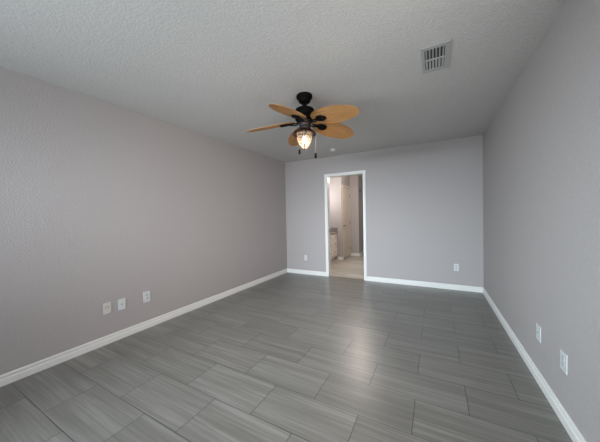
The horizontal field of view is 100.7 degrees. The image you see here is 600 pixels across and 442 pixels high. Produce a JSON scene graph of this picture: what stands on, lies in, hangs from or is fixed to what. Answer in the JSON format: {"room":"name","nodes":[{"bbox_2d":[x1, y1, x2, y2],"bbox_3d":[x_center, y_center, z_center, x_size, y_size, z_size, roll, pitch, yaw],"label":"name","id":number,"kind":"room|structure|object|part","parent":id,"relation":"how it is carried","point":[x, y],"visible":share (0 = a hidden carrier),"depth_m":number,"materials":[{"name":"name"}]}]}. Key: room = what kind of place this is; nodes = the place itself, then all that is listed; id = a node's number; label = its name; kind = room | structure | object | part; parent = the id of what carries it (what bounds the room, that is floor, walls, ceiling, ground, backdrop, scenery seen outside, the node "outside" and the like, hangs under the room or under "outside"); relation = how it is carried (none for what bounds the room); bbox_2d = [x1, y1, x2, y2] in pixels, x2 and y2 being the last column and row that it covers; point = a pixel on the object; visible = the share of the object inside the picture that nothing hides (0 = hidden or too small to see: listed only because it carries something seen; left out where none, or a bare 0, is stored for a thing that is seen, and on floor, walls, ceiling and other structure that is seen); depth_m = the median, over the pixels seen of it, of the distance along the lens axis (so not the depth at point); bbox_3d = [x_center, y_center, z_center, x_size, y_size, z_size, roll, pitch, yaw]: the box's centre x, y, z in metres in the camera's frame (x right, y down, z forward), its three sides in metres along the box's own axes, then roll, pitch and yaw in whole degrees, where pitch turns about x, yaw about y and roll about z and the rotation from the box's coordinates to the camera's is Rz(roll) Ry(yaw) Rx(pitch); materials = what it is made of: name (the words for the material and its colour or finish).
{"room":"empty bedroom","nodes":[
{"label":"empty bedroom","id":0,"kind":"room"},
{"bbox_2d":[0,66,286,374],"bbox_3d":[-1.659,-0.001,3.177,0.120,2.440,5.690,-1,1,28],"label":"wall","id":1,"kind":"structure","parent":0,"point":[101,202],"depth_m":2.52,"materials":[{"name":"grey paint"}]},
{"bbox_2d":[103,301,110,314],"bbox_3d":[-1.943,0.877,2.502,0.007,0.115,0.070,-1,1,28],"label":"outlet","id":2,"kind":"object","parent":1,"relation":"attached to","point":[106,306],"visible":1,"depth_m":2.50,"materials":[{"name":"grey plastic"}]},
{"bbox_2d":[118,298,125,310],"bbox_3d":[-1.879,0.876,2.621,0.007,0.115,0.070,-1,1,28],"label":"outlet","id":3,"kind":"object","parent":1,"relation":"attached to","point":[121,302],"visible":1,"depth_m":2.62,"materials":[{"name":"white plastic"}]},
{"bbox_2d":[0,269,286,386],"bbox_3d":[-1.576,1.175,3.168,0.014,0.085,5.450,-1,1,28],"label":"baseboard","id":4,"kind":"structure","parent":1,"relation":"attached to","point":[12,376],"depth_m":2.52,"materials":[{"name":"white wood"}]},
{"bbox_2d":[143,290,149,302],"bbox_3d":[-1.755,0.867,2.848,0.008,0.124,0.078,-1,1,28],"label":"power outlet","id":5,"kind":"object","parent":1,"relation":"attached to","point":[146,295],"visible":1,"depth_m":2.84,"materials":[{"name":"white plastic"}]},
{"bbox_2d":[0,0,564,177],"bbox_3d":[0.766,-1.335,3.958,4.023,0.100,9.480,-1,1,28],"label":"ceiling","id":6,"kind":"structure","parent":0,"point":[214,69],"depth_m":1.86,"materials":[{"name":"white paint"}]},
{"bbox_2d":[246,92,359,157],"bbox_3d":[0.034,-0.928,2.421,1.150,0.624,1.112,-1,1,28],"label":"ceiling fan","id":7,"kind":"object","parent":6,"relation":"hanging from","point":[325,121],"visible":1,"depth_m":2.40,"materials":[{"name":"brown wood"}]},
{"bbox_3d":[-0.299,-0.947,2.511,0.505,0.007,0.246,-8,15,8],"label":"blade","id":8,"kind":"part","parent":7,"relation":"part of","materials":[{"name":"brown wood"}]},
{"bbox_3d":[-0.103,-0.944,2.147,0.246,0.006,0.505,16,15,23],"label":"blade","id":9,"kind":"part","parent":7,"relation":"part of","materials":[{"name":"brown wood"}]},
{"bbox_3d":[-0.014,-0.953,2.809,0.246,0.007,0.505,-17,-3,-11],"label":"blade","id":10,"kind":"part","parent":7,"relation":"part of","materials":[{"name":"brown wood"}]},
{"bbox_3d":[0.358,-0.962,2.629,0.505,0.007,0.246,6,-17,-28],"label":"blade","id":11,"kind":"part","parent":7,"relation":"part of","materials":[{"name":"brown wood"}]},
{"bbox_3d":[0.302,-0.954,2.221,0.505,0.006,0.246,9,-7,43],"label":"blade","id":12,"kind":"part","parent":7,"relation":"part of","materials":[{"name":"brown wood"}]},
{"bbox_2d":[421,39,451,73],"bbox_3d":[1.043,-1.246,1.905,0.193,0.008,0.361,-1,1,28],"label":"ceiling vent","id":13,"kind":"object","parent":6,"relation":"in","point":[435,57],"visible":1,"depth_m":1.88,"materials":[{"name":"white metal"}]},
{"bbox_2d":[0,254,572,441],"bbox_3d":[0.816,1.204,4.007,4.023,0.100,9.480,-1,1,28],"label":"floor","id":14,"kind":"structure","parent":0,"point":[286,357],"depth_m":1.92,"materials":[{"name":"grey tile"}]},
{"bbox_2d":[330,234,336,260],"bbox_3d":[0.428,0.742,6.454,0.653,0.742,1.557,-1,1,28],"label":"vanity cabinet","id":15,"kind":"object","parent":14,"relation":"on","point":[333,238],"visible":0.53,"depth_m":6.78,"materials":[{"name":"beige wood"}]},
{"bbox_2d":[330,228,337,234],"bbox_3d":[0.405,0.290,6.442,0.633,0.162,1.578,-1,1,28],"label":"countertop","id":16,"kind":"structure","parent":15,"relation":"on","point":[332,230],"depth_m":6.98,"materials":[{"name":"stone"}]},
{"bbox_3d":[0.956,0.853,6.830,0.022,0.215,0.335,-1,1,28],"label":"drawer","id":17,"kind":"part","parent":15,"relation":"part of","materials":[{"name":"beige wood"}]},
{"bbox_3d":[0.951,0.623,6.826,0.022,0.195,0.335,-1,1,28],"label":"drawer","id":18,"kind":"part","parent":15,"relation":"part of","materials":[{"name":"beige wood"}]},
{"bbox_2d":[329,177,337,259],"bbox_3d":[0.802,-0.129,7.182,0.637,2.440,0.120,-1,1,28],"label":"wall","id":19,"kind":"structure","parent":0,"point":[332,181],"depth_m":7.02,"materials":[{"name":"paint"}]},
{"bbox_2d":[337,176,349,256],"bbox_3d":[1.299,-0.141,7.305,0.120,2.440,0.810,-1,1,28],"label":"wall","id":20,"kind":"structure","parent":0,"point":[344,180],"depth_m":6.96,"materials":[{"name":"paint"}]},
{"bbox_2d":[343,187,349,257],"bbox_3d":[1.375,0.043,7.303,0.085,2.024,0.622,-1,1,28],"label":"door","id":21,"kind":"structure","parent":20,"relation":"in","point":[346,226],"depth_m":7.31,"materials":[{"name":"beige paint"}]},
{"bbox_2d":[342,185,350,257],"bbox_3d":[1.373,0.024,7.298,0.014,2.107,0.734,-1,1,28],"label":"trim","id":22,"kind":"structure","parent":20,"relation":"attached to","point":[342,185],"depth_m":7.13,"materials":[{"name":"beige paint"}]},
{"bbox_2d":[338,251,363,259],"bbox_3d":[1.894,1.039,6.587,1.835,0.085,3.630,-1,1,28],"label":"baseboard","id":23,"kind":"structure","parent":20,"relation":"attached to","point":[361,253],"depth_m":7.56,"materials":[{"name":"white wood"}]},
{"bbox_2d":[350,175,359,252],"bbox_3d":[1.633,-0.155,7.653,0.378,2.440,0.120,-1,1,28],"label":"wall","id":24,"kind":"structure","parent":0,"point":[354,180],"depth_m":7.57,"materials":[{"name":"paint"}]},
{"bbox_2d":[359,176,363,252],"bbox_3d":[1.992,-0.169,8.044,0.120,2.440,0.910,-1,1,28],"label":"wall","id":25,"kind":"structure","parent":0,"point":[360,178],"depth_m":7.80,"materials":[{"name":"paint"}]},
{"bbox_2d":[285,135,483,286],"bbox_3d":[1.290,-0.091,4.747,3.573,2.440,0.120,-1,1,28],"label":"wall","id":26,"kind":"structure","parent":0,"point":[424,201],"depth_m":4.35,"materials":[{"name":"grey paint"}]},
{"bbox_2d":[324,170,366,280],"bbox_3d":[0.917,0.088,4.954,0.833,2.090,0.156,-1,1,28],"label":"trim","id":27,"kind":"structure","parent":26,"relation":"attached to","point":[326,176],"depth_m":5.06,"materials":[{"name":"white wood"}]},
{"bbox_2d":[287,268,482,292],"bbox_3d":[1.282,1.088,4.711,3.545,0.085,0.014,-1,1,28],"label":"baseboard","id":28,"kind":"structure","parent":26,"relation":"attached to","point":[369,278],"depth_m":4.34,"materials":[{"name":"white wood"}]},
{"bbox_2d":[454,264,458,270],"bbox_3d":[2.533,0.753,4.026,0.070,0.115,0.008,-1,1,28],"label":"power outlet","id":29,"kind":"object","parent":26,"relation":"attached to","point":[456,266],"visible":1,"depth_m":4.02,"materials":[{"name":"white plastic"}]},
{"bbox_2d":[483,0,599,441],"bbox_3d":[1.589,-0.032,1.419,0.120,2.440,5.690,-1,1,28],"label":"wall","id":30,"kind":"structure","parent":0,"point":[541,147],"depth_m":1.54,"materials":[{"name":"grey paint"}]},
{"bbox_2d":[483,287,585,441],"bbox_3d":[1.554,1.146,1.474,0.014,0.085,5.450,-1,1,28],"label":"baseboard","id":31,"kind":"structure","parent":30,"relation":"attached to","point":[575,435],"depth_m":1.73,"materials":[{"name":"white wood"}]},
{"bbox_2d":[536,323,540,342],"bbox_3d":[1.734,0.812,1.808,0.007,0.115,0.085,-1,1,28],"label":"outlet","id":32,"kind":"object","parent":30,"relation":"attached to","point":[538,328],"visible":1,"depth_m":1.80,"materials":[{"name":"white plastic"}]},
{"bbox_2d":[560,349,567,374],"bbox_3d":[1.543,0.823,1.455,0.008,0.115,0.085,-1,1,28],"label":"power outlet","id":33,"kind":"object","parent":30,"relation":"attached to","point":[563,356],"visible":1,"depth_m":1.44,"materials":[{"name":"white plastic"}]}
]}

